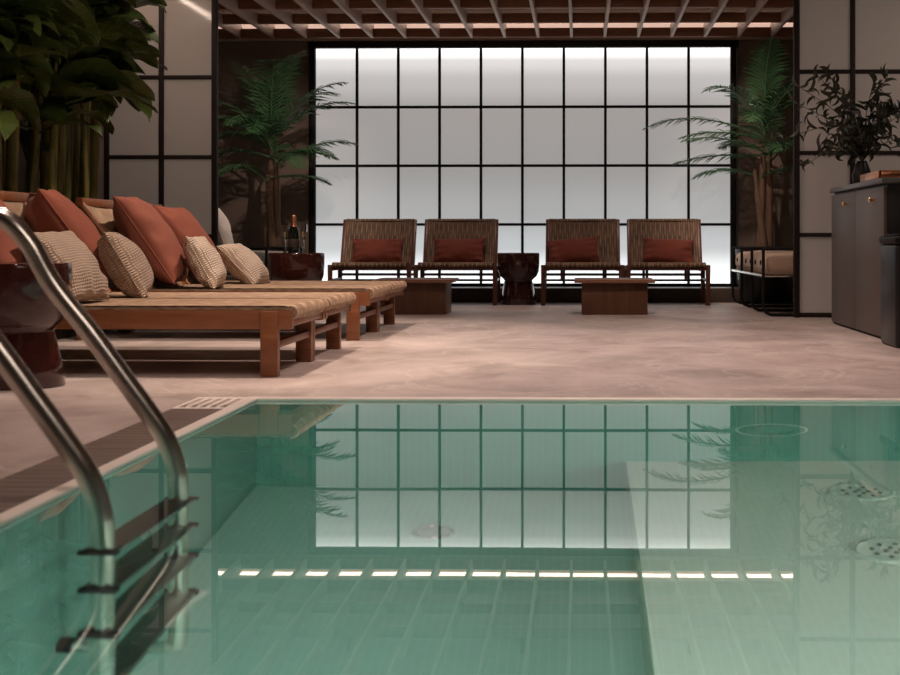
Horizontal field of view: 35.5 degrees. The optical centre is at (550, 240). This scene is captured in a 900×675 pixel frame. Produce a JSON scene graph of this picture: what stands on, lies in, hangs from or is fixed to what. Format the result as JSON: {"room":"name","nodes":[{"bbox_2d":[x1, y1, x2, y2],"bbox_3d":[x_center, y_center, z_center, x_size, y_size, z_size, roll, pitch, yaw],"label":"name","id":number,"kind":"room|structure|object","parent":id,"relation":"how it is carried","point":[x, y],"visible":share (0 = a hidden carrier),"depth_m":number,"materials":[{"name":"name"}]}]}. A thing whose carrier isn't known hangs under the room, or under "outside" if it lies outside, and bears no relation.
{"room":"indoor swimming pool","nodes":[
{"label":"indoor swimming pool","id":0,"kind":"room"},
{"bbox_2d":[19,90,103,198],"bbox_3d":[-3.463,-0.850,5.124,0.100,2.820,16.500,0,0,1],"label":"wall","id":1,"kind":"structure","parent":0,"point":[22,161],"depth_m":9.17,"materials":[{"name":"paint"}]},
{"bbox_2d":[1,403,251,527],"bbox_3d":[-1.048,1.401,2.748,0.030,1.718,3.950,0,0,1],"label":"wall","id":2,"kind":"structure","parent":0,"point":[251,403],"depth_m":3.34,"materials":[{"name":"tile"}]},
{"bbox_2d":[0,397,899,527],"bbox_3d":[1.312,0.535,2.698,4.774,0.012,4.034,0,0,1],"label":"trim","id":3,"kind":"structure","parent":2,"relation":"attached to","point":[6,517],"depth_m":4.68,"materials":[{"name":"white stone"}]},
{"bbox_2d":[250,247,302,252],"bbox_3d":[-2.532,0.307,12.806,0.520,0.505,0.520,0,0,1],"label":"planter","id":4,"kind":"object","parent":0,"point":[269,249],"depth_m":12.56,"materials":[{"name":"black"}]},
{"bbox_2d":[0,302,899,478],"bbox_3d":[0.546,0.620,5.040,8.120,0.120,16.700,0,0,1],"label":"floor","id":5,"kind":"structure","parent":0,"point":[475,349],"depth_m":6.45,"materials":[{"name":"stone"}]},
{"bbox_2d":[0,262,71,390],"bbox_3d":[-2.057,0.323,5.404,0.400,0.475,0.400,0,0,1],"label":"table","id":6,"kind":"object","parent":5,"relation":"on","point":[29,318],"visible":0.75,"depth_m":5.28,"materials":[{"name":"ceramic"}]},
{"bbox_2d":[55,279,114,339],"bbox_3d":[-3.061,0.345,7.641,0.520,0.430,3.350,0,0,1],"label":"side table","id":7,"kind":"object","parent":5,"relation":"on","point":[60,333],"visible":0.02,"depth_m":8.09,"materials":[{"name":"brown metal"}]},
{"bbox_2d":[0,8,17,53],"bbox_3d":[-2.891,-0.858,6.413,0.931,2.045,1.652,0,0,1],"label":"leafy plant","id":8,"kind":"object","parent":7,"relation":"on","point":[7,26],"visible":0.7,"depth_m":6.78,"materials":[{"name":"green plant"}]},
{"bbox_2d":[0,0,66,141],"bbox_3d":[-2.868,-0.833,6.969,0.953,1.997,1.406,0,0,1],"label":"leafy plant","id":9,"kind":"object","parent":7,"relation":"on","point":[25,13],"visible":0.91,"depth_m":6.96,"materials":[{"name":"green plant"}]},
{"bbox_2d":[0,0,100,191],"bbox_3d":[-2.902,-0.902,7.657,0.857,2.130,1.375,0,0,1],"label":"leafy plant","id":10,"kind":"object","parent":7,"relation":"on","point":[73,18],"visible":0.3,"depth_m":7.71,"materials":[{"name":"green plant"}]},
{"bbox_2d":[2,0,157,194],"bbox_3d":[-2.830,-0.819,8.270,0.974,1.963,1.487,0,0,1],"label":"leafy plant","id":11,"kind":"object","parent":7,"relation":"on","point":[81,78],"visible":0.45,"depth_m":8.22,"materials":[{"name":"green plant"}]},
{"bbox_2d":[50,0,167,209],"bbox_3d":[-2.887,-0.875,8.903,0.834,2.076,1.477,0,0,1],"label":"leafy plant","id":12,"kind":"object","parent":7,"relation":"on","point":[82,142],"visible":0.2,"depth_m":8.93,"materials":[{"name":"green plant"}]},
{"bbox_2d":[0,207,188,549],"bbox_3d":[-1.070,0.780,2.701,0.644,1.716,0.559,0,0,1],"label":"pool ladder","id":13,"kind":"object","parent":5,"relation":"attached to","point":[82,466],"visible":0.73,"depth_m":2.91,"materials":[{"name":"silver metal"}]},
{"bbox_2d":[0,409,221,512],"bbox_3d":[-1.190,0.618,2.702,0.228,0.124,3.937,0,0,1],"label":"grate","id":14,"kind":"object","parent":5,"relation":"on","point":[17,488],"visible":0.34,"depth_m":3.56,"materials":[{"name":"beige plastic"}]},
{"bbox_2d":[104,0,217,248],"bbox_3d":[-2.884,-0.850,10.363,0.839,2.820,0.060,0,0,1],"label":"screen","id":15,"kind":"object","parent":5,"relation":"on","point":[169,160],"visible":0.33,"depth_m":10.36,"materials":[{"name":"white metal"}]},
{"bbox_2d":[0,191,355,360],"bbox_3d":[-1.897,0.157,6.926,1.766,0.806,0.764,0,0,1],"label":"sun lounger","id":16,"kind":"object","parent":5,"relation":"on","point":[16,202],"visible":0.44,"depth_m":7.07,"materials":[{"name":"brown wood"}]},
{"bbox_2d":[25,189,109,281],"bbox_3d":[-2.376,-0.026,6.896,0.391,0.452,0.528,0,0,-25],"label":"cushion","id":17,"kind":"object","parent":16,"relation":"on","point":[45,210],"visible":0.53,"depth_m":6.68,"materials":[{"name":"fabric"}]},
{"bbox_2d":[97,232,153,297],"bbox_3d":[-2.085,0.115,6.870,0.263,0.320,0.448,0,0,-15],"label":"cushion","id":18,"kind":"object","parent":16,"relation":"on","point":[127,266],"visible":0.99,"depth_m":6.69,"materials":[{"name":"beige fabric"}]},
{"bbox_2d":[54,298,329,376],"bbox_3d":[-1.914,0.157,6.151,1.766,0.806,0.764,0,0,1],"label":"sun lounger","id":19,"kind":"object","parent":5,"relation":"on","point":[269,316],"visible":0.77,"depth_m":5.78,"materials":[{"name":"brown wood"}]},
{"bbox_2d":[0,199,26,261],"bbox_3d":[-2.438,-0.009,6.142,0.357,0.440,0.528,0,0,-5],"label":"cushion","id":20,"kind":"object","parent":19,"relation":"on","point":[9,250],"visible":0.09,"depth_m":5.96,"materials":[{"name":"fabric"}]},
{"bbox_2d":[34,231,109,301],"bbox_3d":[-2.137,0.112,6.176,0.259,0.319,0.448,0,0,5],"label":"cushion","id":21,"kind":"object","parent":19,"relation":"on","point":[88,281],"visible":0.6,"depth_m":6.11,"materials":[{"name":"beige fabric"}]},
{"bbox_2d":[171,397,246,408],"bbox_3d":[-1.145,0.574,4.822,0.228,0.033,0.335,0,0,1],"label":"floor vent","id":22,"kind":"object","parent":5,"relation":"in","point":[182,406],"visible":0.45,"depth_m":4.80,"materials":[{"name":"white plastic"}]},
{"bbox_2d":[75,198,390,340],"bbox_3d":[-1.869,0.157,8.271,1.766,0.806,0.764,0,0,1],"label":"sun lounger","id":23,"kind":"object","parent":5,"relation":"on","point":[99,211],"visible":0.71,"depth_m":8.04,"materials":[{"name":"brown wood"}]},
{"bbox_2d":[113,195,187,284],"bbox_3d":[-2.347,-0.005,8.221,0.414,0.505,0.608,0,0,-9],"label":"cushion","id":24,"kind":"object","parent":23,"relation":"on","point":[137,220],"visible":0.95,"depth_m":7.97,"materials":[{"name":"fabric"}]},
{"bbox_2d":[183,236,226,287],"bbox_3d":[-2.030,0.125,8.225,0.236,0.308,0.428,0,0,-7],"label":"cushion","id":25,"kind":"object","parent":23,"relation":"on","point":[205,262],"visible":0.98,"depth_m":8.05,"materials":[{"name":"beige fabric"}]},
{"bbox_2d":[226,246,301,276],"bbox_3d":[-2.649,0.304,11.518,0.805,0.511,2.102,0,0,1],"label":"planter","id":26,"kind":"object","parent":5,"relation":"on","point":[262,255],"visible":0.03,"depth_m":11.85,"materials":[{"name":"black"}]},
{"bbox_2d":[218,208,233,244],"bbox_3d":[-2.736,-0.100,11.610,0.216,0.402,0.514,0,0,-11],"label":"throw pillow","id":27,"kind":"object","parent":26,"relation":"on","point":[224,229],"visible":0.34,"depth_m":11.42,"materials":[{"name":"fabric"}]},
{"bbox_2d":[132,203,406,330],"bbox_3d":[-1.853,0.157,9.046,1.766,0.806,0.764,0,0,1],"label":"sun lounger","id":28,"kind":"object","parent":5,"relation":"on","point":[388,307],"visible":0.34,"depth_m":9.24,"materials":[{"name":"brown wood"}]},
{"bbox_2d":[153,205,216,272],"bbox_3d":[-2.333,0.000,9.035,0.374,0.449,0.548,0,0,-1],"label":"cushion","id":29,"kind":"object","parent":28,"relation":"on","point":[180,220],"visible":0.36,"depth_m":8.85,"materials":[{"name":"fabric"}]},
{"bbox_2d":[217,243,270,283],"bbox_3d":[-1.981,0.154,9.049,0.279,0.280,0.408,0,0,3],"label":"cushion","id":30,"kind":"object","parent":28,"relation":"on","point":[241,262],"visible":0.84,"depth_m":8.89,"materials":[{"name":"beige fabric"}]},
{"bbox_2d":[218,50,358,252],"bbox_3d":[-2.492,-0.623,12.622,1.468,2.365,1.226,0,0,1],"label":"potted palm","id":31,"kind":"object","parent":5,"relation":"on","point":[269,124],"visible":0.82,"depth_m":12.71,"materials":[{"name":"green plant"}]},
{"bbox_2d":[267,253,323,280],"bbox_3d":[-1.812,0.323,9.960,0.400,0.475,0.400,0,0,1],"label":"table","id":32,"kind":"object","parent":5,"relation":"on","point":[281,266],"visible":0.43,"depth_m":9.79,"materials":[{"name":"ceramic"}]},
{"bbox_2d":[282,225,288,252],"bbox_3d":[-1.887,-0.013,9.972,0.064,0.205,0.064,0,0,1],"label":"champagne flute","id":33,"kind":"object","parent":32,"relation":"on","point":[285,228],"visible":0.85,"depth_m":9.95,"materials":[{"name":"clear glass"}]},
{"bbox_2d":[288,215,298,252],"bbox_3d":[-1.818,-0.048,9.900,0.081,0.273,0.081,0,0,1],"label":"wine bottle","id":34,"kind":"object","parent":32,"relation":"on","point":[293,232],"visible":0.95,"depth_m":9.87,"materials":[{"name":"green glass"}]},
{"bbox_2d":[301,224,307,252],"bbox_3d":[-1.732,-0.013,9.838,0.064,0.205,0.064,0,0,1],"label":"champagne flute","id":35,"kind":"object","parent":32,"relation":"on","point":[304,227],"visible":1,"depth_m":9.82,"materials":[{"name":"clear glass"}]},
{"bbox_2d":[328,219,416,280],"bbox_3d":[-1.573,0.177,12.530,0.728,0.766,0.731,0,0,1],"label":"lounge chair","id":36,"kind":"object","parent":5,"relation":"on","point":[406,229],"visible":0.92,"depth_m":12.76,"materials":[{"name":"brown wicker"}]},
{"bbox_2d":[351,238,403,262],"bbox_3d":[-1.569,0.089,12.680,0.469,0.225,0.158,0,0,0],"label":"lumbar cushion","id":37,"kind":"object","parent":36,"relation":"on","point":[365,250],"visible":0.89,"depth_m":12.63,"materials":[{"name":"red fabric"}]},
{"bbox_2d":[372,278,458,314],"bbox_3d":[-1.042,0.426,10.884,0.610,0.268,0.560,0,0,1],"label":"coffee table","id":38,"kind":"object","parent":5,"relation":"on","point":[421,296],"visible":0.69,"depth_m":10.65,"materials":[{"name":"brown wood"}]},
{"bbox_2d":[413,219,500,304],"bbox_3d":[-0.823,0.177,12.515,0.728,0.766,0.731,0,0,1],"label":"lounge chair","id":39,"kind":"object","parent":5,"relation":"on","point":[487,229],"visible":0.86,"depth_m":12.73,"materials":[{"name":"brown wicker"}]},
{"bbox_2d":[433,238,484,262],"bbox_3d":[-0.830,0.086,12.665,0.469,0.226,0.154,0,0,2],"label":"lumbar cushion","id":40,"kind":"object","parent":39,"relation":"on","point":[446,250],"visible":0.92,"depth_m":12.62,"materials":[{"name":"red fabric"}]},
{"bbox_2d":[497,253,538,304],"bbox_3d":[-0.286,0.333,12.389,0.372,0.455,0.372,0,0,1],"label":"table","id":41,"kind":"object","parent":5,"relation":"on","point":[518,270],"visible":1,"depth_m":12.25,"materials":[{"name":"wood"}]},
{"bbox_2d":[541,218,624,304],"bbox_3d":[0.287,0.177,12.491,0.728,0.766,0.731,0,0,1],"label":"lounge chair","id":42,"kind":"object","parent":5,"relation":"on","point":[607,231],"visible":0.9,"depth_m":12.71,"materials":[{"name":"brown wicker"}]},
{"bbox_2d":[547,236,599,262],"bbox_3d":[0.204,0.087,12.643,0.478,0.258,0.170,0,0,-5],"label":"lumbar cushion","id":43,"kind":"object","parent":42,"relation":"on","point":[583,249],"visible":0.91,"depth_m":12.59,"materials":[{"name":"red fabric"}]},
{"bbox_2d":[574,278,654,314],"bbox_3d":[0.489,0.426,10.852,0.610,0.268,0.560,0,0,1],"label":"coffee table","id":44,"kind":"object","parent":5,"relation":"on","point":[600,296],"visible":1,"depth_m":10.62,"materials":[{"name":"brown wood"}]},
{"bbox_2d":[625,218,709,305],"bbox_3d":[1.026,0.177,12.476,0.728,0.766,0.731,0,0,1],"label":"lounge chair","id":45,"kind":"object","parent":5,"relation":"on","point":[637,229],"visible":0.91,"depth_m":12.69,"materials":[{"name":"brown wicker"}]},
{"bbox_2d":[642,238,693,262],"bbox_3d":[1.059,0.091,12.624,0.477,0.246,0.157,0,0,3],"label":"lumbar cushion","id":46,"kind":"object","parent":45,"relation":"on","point":[655,250],"visible":0.93,"depth_m":12.57,"materials":[{"name":"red fabric"}]},
{"bbox_2d":[642,37,792,300],"bbox_3d":[1.813,-0.663,12.544,1.957,2.446,1.202,0,0,1],"label":"potted palm","id":47,"kind":"object","parent":5,"relation":"on","point":[776,288],"visible":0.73,"depth_m":12.63,"materials":[{"name":"green plant"}]},
{"bbox_2d":[731,246,792,315],"bbox_3d":[1.980,0.304,11.421,0.785,0.511,2.102,0,0,1],"label":"daybed","id":48,"kind":"object","parent":5,"relation":"on","point":[771,261],"visible":0.52,"depth_m":11.07,"materials":[{"name":"black"}]},
{"bbox_2d":[793,0,899,317],"bbox_3d":[3.197,-0.850,10.235,2.832,2.820,0.060,0,0,1],"label":"screen","id":49,"kind":"object","parent":5,"relation":"on","point":[858,38],"visible":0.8,"depth_m":10.26,"materials":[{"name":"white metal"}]},
{"bbox_2d":[830,178,899,338],"bbox_3d":[2.308,0.102,8.694,0.890,0.917,1.660,0,0,1],"label":"base cabinet","id":50,"kind":"object","parent":5,"relation":"on","point":[862,212],"visible":0.94,"depth_m":8.54,"materials":[{"name":"black paint"}]},
{"bbox_2d":[830,178,899,192],"bbox_3d":[2.317,-0.341,8.693,0.872,0.032,1.660,0,0,1],"label":"countertop","id":51,"kind":"structure","parent":50,"relation":"on","point":[879,181],"depth_m":8.36,"materials":[{"name":"grey stone"}]},
{"bbox_2d":[770,63,899,183],"bbox_3d":[1.969,-0.772,9.217,1.040,0.829,0.537,0,0,1],"label":"potted plant","id":52,"kind":"object","parent":51,"relation":"on","point":[863,138],"visible":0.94,"depth_m":9.19,"materials":[{"name":"black"}]},
{"bbox_2d":[860,170,899,181],"bbox_3d":[2.126,-0.383,8.377,0.440,0.052,0.560,0,0,1],"label":"copper tray","id":53,"kind":"object","parent":51,"relation":"on","point":[881,173],"visible":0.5,"depth_m":8.10,"materials":[{"name":"brown metal"}]},
{"bbox_2d":[879,234,899,347],"bbox_3d":[1.982,0.262,7.480,0.374,0.597,0.394,0,0,1],"label":"waste bin","id":54,"kind":"object","parent":5,"relation":"on","point":[890,249],"visible":1,"depth_m":7.42,"materials":[{"name":"black paint"}]},
{"bbox_2d":[0,401,899,674],"bbox_3d":[1.312,0.540,2.698,4.690,0.001,3.950,0,0,1],"label":"pool water","id":55,"kind":"object","parent":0,"point":[309,537],"visible":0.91,"depth_m":2.42,"materials":[{"name":"green liquid"}]},
{"bbox_2d":[218,40,792,286],"bbox_3d":[0.719,-0.850,13.313,8.120,2.820,0.150,0,0,1],"label":"wall","id":56,"kind":"structure","parent":0,"point":[241,195],"depth_m":13.30,"materials":[{"name":"brown paint"}]},
{"bbox_2d":[219,8,782,13],"bbox_3d":[0.718,-2.100,13.248,7.920,0.320,0.040,0,0,1],"label":"trim","id":57,"kind":"structure","parent":56,"relation":"attached to","point":[590,10],"depth_m":13.24,"materials":[{"name":"paint"}]},
{"bbox_2d":[218,37,792,41],"bbox_3d":[0.717,-1.910,13.218,7.920,0.030,0.040,0,0,1],"label":"trim","id":58,"kind":"structure","parent":56,"relation":"attached to","point":[602,38],"depth_m":13.23,"materials":[{"name":"paint"}]},
{"bbox_2d":[308,40,738,286],"bbox_3d":[-0.265,-0.727,13.258,4.070,2.323,0.100,0,0,1],"label":"window","id":59,"kind":"structure","parent":56,"relation":"in","point":[521,135],"depth_m":13.26,"materials":[{"name":"black"}]},
{"bbox_2d":[451,287,792,302],"bbox_3d":[0.712,0.495,12.983,7.920,0.130,0.510,0,0,1],"label":"trim","id":60,"kind":"structure","parent":56,"relation":"attached to","point":[458,294],"depth_m":12.74,"materials":[{"name":"brown"}]},
{"bbox_2d":[735,249,789,300],"bbox_3d":[1.937,0.307,12.712,0.520,0.505,0.520,0,0,1],"label":"planter","id":61,"kind":"object","parent":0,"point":[776,288],"depth_m":12.51,"materials":[{"name":"black"}]},
{"bbox_3d":[4.555,-0.850,4.956,0.100,2.820,16.500,0,0,1],"label":"wall","id":62,"kind":"structure","parent":0,"visible":0},
{"bbox_2d":[218,27,792,38],"bbox_3d":[0.714,-1.946,13.068,7.880,0.085,0.060,0,0,1],"label":"ceiling beam","id":63,"kind":"structure","parent":62,"relation":"attached to","point":[626,31],"depth_m":13.06,"materials":[{"name":"brown wood"}]},
{"bbox_2d":[254,0,307,37],"bbox_3d":[-2.334,-1.966,11.201,0.027,0.128,3.900,0,0,1],"label":"ceiling slat","id":64,"kind":"structure","parent":63,"relation":"attached to","point":[285,16],"depth_m":12.11,"materials":[{"name":"brown wood"}]},
{"bbox_2d":[274,24,291,28],"bbox_3d":[-2.535,-2.032,13.271,0.162,0.038,0.020,0,0,1],"label":"diffuser","id":65,"kind":"object","parent":63,"relation":"attached to","point":[277,26],"depth_m":13.26,"materials":[{"name":"beige plastic"}]},
{"bbox_2d":[307,24,324,28],"bbox_3d":[-2.222,-2.031,13.264,0.162,0.038,0.020,0,0,1],"label":"diffuser","id":66,"kind":"object","parent":63,"relation":"attached to","point":[309,25],"depth_m":13.26,"materials":[{"name":"beige plastic"}]},
{"bbox_2d":[293,0,340,37],"bbox_3d":[-2.023,-1.966,11.195,0.027,0.128,3.900,0,0,1],"label":"ceiling slat","id":67,"kind":"structure","parent":63,"relation":"attached to","point":[320,15],"depth_m":12.11,"materials":[{"name":"brown wood"}]},
{"bbox_2d":[341,24,359,27],"bbox_3d":[-1.894,-2.034,13.258,0.171,0.029,0.020,0,0,1],"label":"diffuser","id":68,"kind":"object","parent":63,"relation":"attached to","point":[342,25],"depth_m":13.25,"materials":[{"name":"beige plastic"}]},
{"bbox_2d":[332,0,373,37],"bbox_3d":[-1.712,-1.966,11.188,0.027,0.128,3.900,0,0,1],"label":"ceiling slat","id":69,"kind":"structure","parent":63,"relation":"attached to","point":[355,15],"depth_m":12.11,"materials":[{"name":"brown wood"}]},
{"bbox_2d":[374,24,394,27],"bbox_3d":[-1.572,-2.033,13.251,0.190,0.029,0.020,0,0,1],"label":"diffuser","id":70,"kind":"object","parent":63,"relation":"attached to","point":[375,25],"depth_m":13.24,"materials":[{"name":"beige plastic"}]},
{"bbox_2d":[372,0,406,37],"bbox_3d":[-1.401,-1.966,11.182,0.027,0.128,3.900,0,0,1],"label":"ceiling slat","id":71,"kind":"structure","parent":63,"relation":"attached to","point":[391,14],"depth_m":12.07,"materials":[{"name":"brown wood"}]},
{"bbox_2d":[407,24,429,27],"bbox_3d":[-1.249,-2.032,13.244,0.208,0.029,0.020,0,0,1],"label":"diffuser","id":72,"kind":"object","parent":63,"relation":"attached to","point":[408,25],"depth_m":13.23,"materials":[{"name":"beige plastic"}]},
{"bbox_2d":[411,0,439,37],"bbox_3d":[-1.090,-1.966,11.175,0.027,0.128,3.900,0,0,1],"label":"ceiling slat","id":73,"kind":"structure","parent":63,"relation":"attached to","point":[426,14],"depth_m":12.11,"materials":[{"name":"brown wood"}]},
{"bbox_2d":[450,0,472,37],"bbox_3d":[-0.779,-1.966,11.169,0.027,0.128,3.900,0,0,1],"label":"ceiling slat","id":74,"kind":"structure","parent":63,"relation":"attached to","point":[462,13],"depth_m":12.07,"materials":[{"name":"brown wood"}]},
{"bbox_2d":[490,0,505,37],"bbox_3d":[-0.468,-1.966,11.162,0.027,0.128,3.900,0,0,1],"label":"ceiling slat","id":75,"kind":"structure","parent":63,"relation":"attached to","point":[498,12],"depth_m":11.97,"materials":[{"name":"brown wood"}]},
{"bbox_2d":[529,0,539,37],"bbox_3d":[-0.157,-1.966,11.156,0.027,0.128,3.900,0,0,1],"label":"ceiling slat","id":76,"kind":"structure","parent":63,"relation":"attached to","point":[532,2],"depth_m":12.05,"materials":[{"name":"brown wood"}]},
{"bbox_2d":[568,0,572,37],"bbox_3d":[0.153,-1.966,11.149,0.027,0.128,3.900,0,0,1],"label":"ceiling slat","id":77,"kind":"structure","parent":63,"relation":"attached to","point":[569,1],"depth_m":12.07,"materials":[{"name":"brown wood"}]},
{"bbox_2d":[603,0,610,37],"bbox_3d":[0.465,-1.966,11.143,0.027,0.128,3.900,0,0,1],"label":"ceiling slat","id":78,"kind":"structure","parent":63,"relation":"attached to","point":[608,2],"depth_m":11.96,"materials":[{"name":"brown wood"}]},
{"bbox_2d":[637,0,649,36],"bbox_3d":[0.775,-1.966,11.136,0.027,0.128,3.900,0,0,1],"label":"ceiling slat","id":79,"kind":"structure","parent":63,"relation":"attached to","point":[643,11],"depth_m":12.02,"materials":[{"name":"brown wood"}]},
{"bbox_2d":[670,0,688,36],"bbox_3d":[1.086,-1.966,11.130,0.027,0.128,3.900,0,0,1],"label":"ceiling slat","id":80,"kind":"structure","parent":63,"relation":"attached to","point":[679,12],"depth_m":12.06,"materials":[{"name":"brown wood"}]},
{"bbox_2d":[703,0,728,36],"bbox_3d":[1.397,-1.966,11.123,0.027,0.128,3.900,0,0,1],"label":"ceiling slat","id":81,"kind":"structure","parent":63,"relation":"attached to","point":[715,12],"depth_m":12.07,"materials":[{"name":"brown wood"}]},
{"bbox_2d":[713,23,736,26],"bbox_3d":[1.640,-2.032,13.184,0.216,0.029,0.020,0,0,1],"label":"diffuser","id":82,"kind":"object","parent":63,"relation":"attached to","point":[716,24],"depth_m":13.17,"materials":[{"name":"beige plastic"}]},
{"bbox_2d":[737,0,767,36],"bbox_3d":[1.708,-1.966,11.117,0.027,0.128,3.900,0,0,1],"label":"ceiling slat","id":83,"kind":"structure","parent":63,"relation":"attached to","point":[751,13],"depth_m":12.07,"materials":[{"name":"brown wood"}]},
{"bbox_2d":[748,23,769,26],"bbox_3d":[1.959,-2.031,13.177,0.197,0.029,0.020,0,0,1],"label":"diffuser","id":84,"kind":"object","parent":63,"relation":"attached to","point":[751,24],"depth_m":13.17,"materials":[{"name":"beige plastic"}]},
{"bbox_2d":[218,0,792,9],"bbox_3d":[0.685,-1.992,11.708,7.880,0.085,0.060,0,0,1],"label":"ceiling beam","id":85,"kind":"structure","parent":62,"relation":"attached to","point":[242,4],"depth_m":11.70,"materials":[{"name":"brown wood"}]},
{"bbox_2d":[218,10,241,38],"bbox_3d":[-2.944,-1.966,11.794,0.027,0.128,2.740,0,0,1],"label":"ceiling slat","id":86,"kind":"structure","parent":85,"relation":"attached to","point":[234,29],"depth_m":12.73,"materials":[{"name":"brown wood"}]},
{"bbox_2d":[218,0,274,38],"bbox_3d":[-2.633,-1.966,11.788,0.027,0.128,2.740,0,0,1],"label":"ceiling slat","id":87,"kind":"structure","parent":85,"relation":"attached to","point":[250,16],"depth_m":12.14,"materials":[{"name":"brown wood"}]},
{"bbox_2d":[770,7,792,36],"bbox_3d":[2.031,-1.966,11.690,0.027,0.128,2.740,0,0,1],"label":"ceiling slat","id":88,"kind":"structure","parent":85,"relation":"attached to","point":[786,13],"depth_m":12.26,"materials":[{"name":"brown wood"}]},
{"bbox_2d":[223,12,792,23],"bbox_3d":[0.700,-1.978,12.408,7.880,0.085,0.060,0,0,1],"label":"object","id":89,"kind":"structure","parent":62,"relation":"attached to","point":[663,17],"depth_m":12.40,"materials":[{"name":"brown wood"}]},
{"bbox_2d":[440,24,464,27],"bbox_3d":[-0.928,-2.031,13.237,0.227,0.029,0.020,0,0,1],"label":"diffuser","id":90,"kind":"object","parent":89,"relation":"attached to","point":[441,25],"depth_m":13.23,"materials":[{"name":"beige plastic"}]},
{"bbox_2d":[473,24,499,27],"bbox_3d":[-0.606,-2.030,13.231,0.246,0.029,0.020,0,0,1],"label":"diffuser","id":91,"kind":"object","parent":89,"relation":"attached to","point":[474,25],"depth_m":13.22,"materials":[{"name":"beige plastic"}]},
{"bbox_2d":[506,23,534,27],"bbox_3d":[-0.285,-2.034,13.224,0.264,0.038,0.020,0,0,1],"label":"diffuser","id":92,"kind":"object","parent":89,"relation":"attached to","point":[519,25],"depth_m":13.21,"materials":[{"name":"beige plastic"}]},
{"bbox_2d":[540,23,636,27],"bbox_3d":[0.356,-2.032,13.210,0.905,0.040,0.020,0,0,1],"label":"diffuser","id":93,"kind":"object","parent":89,"relation":"attached to","point":[542,25],"depth_m":13.20,"materials":[{"name":"beige plastic"}]},
{"bbox_2d":[643,23,669,26],"bbox_3d":[0.997,-2.035,13.197,0.245,0.029,0.020,0,0,1],"label":"diffuser","id":94,"kind":"object","parent":89,"relation":"attached to","point":[644,24],"depth_m":13.19,"materials":[{"name":"beige plastic"}]},
{"bbox_2d":[678,23,702,26],"bbox_3d":[1.316,-2.034,13.190,0.226,0.029,0.020,0,0,1],"label":"diffuser","id":95,"kind":"object","parent":89,"relation":"attached to","point":[680,24],"depth_m":13.18,"materials":[{"name":"beige plastic"}]},
{"bbox_3d":[0.152,-2.070,13.215,6.650,0.030,0.020,0,0,1],"label":"light","id":96,"kind":"object","parent":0,"visible":0},
{"bbox_2d":[241,24,256,28],"bbox_3d":[-2.859,-2.033,13.278,0.143,0.038,0.020,0,0,1],"label":"diffuser","id":97,"kind":"object","parent":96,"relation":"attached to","point":[244,26],"depth_m":13.27,"materials":[{"name":"beige plastic"}]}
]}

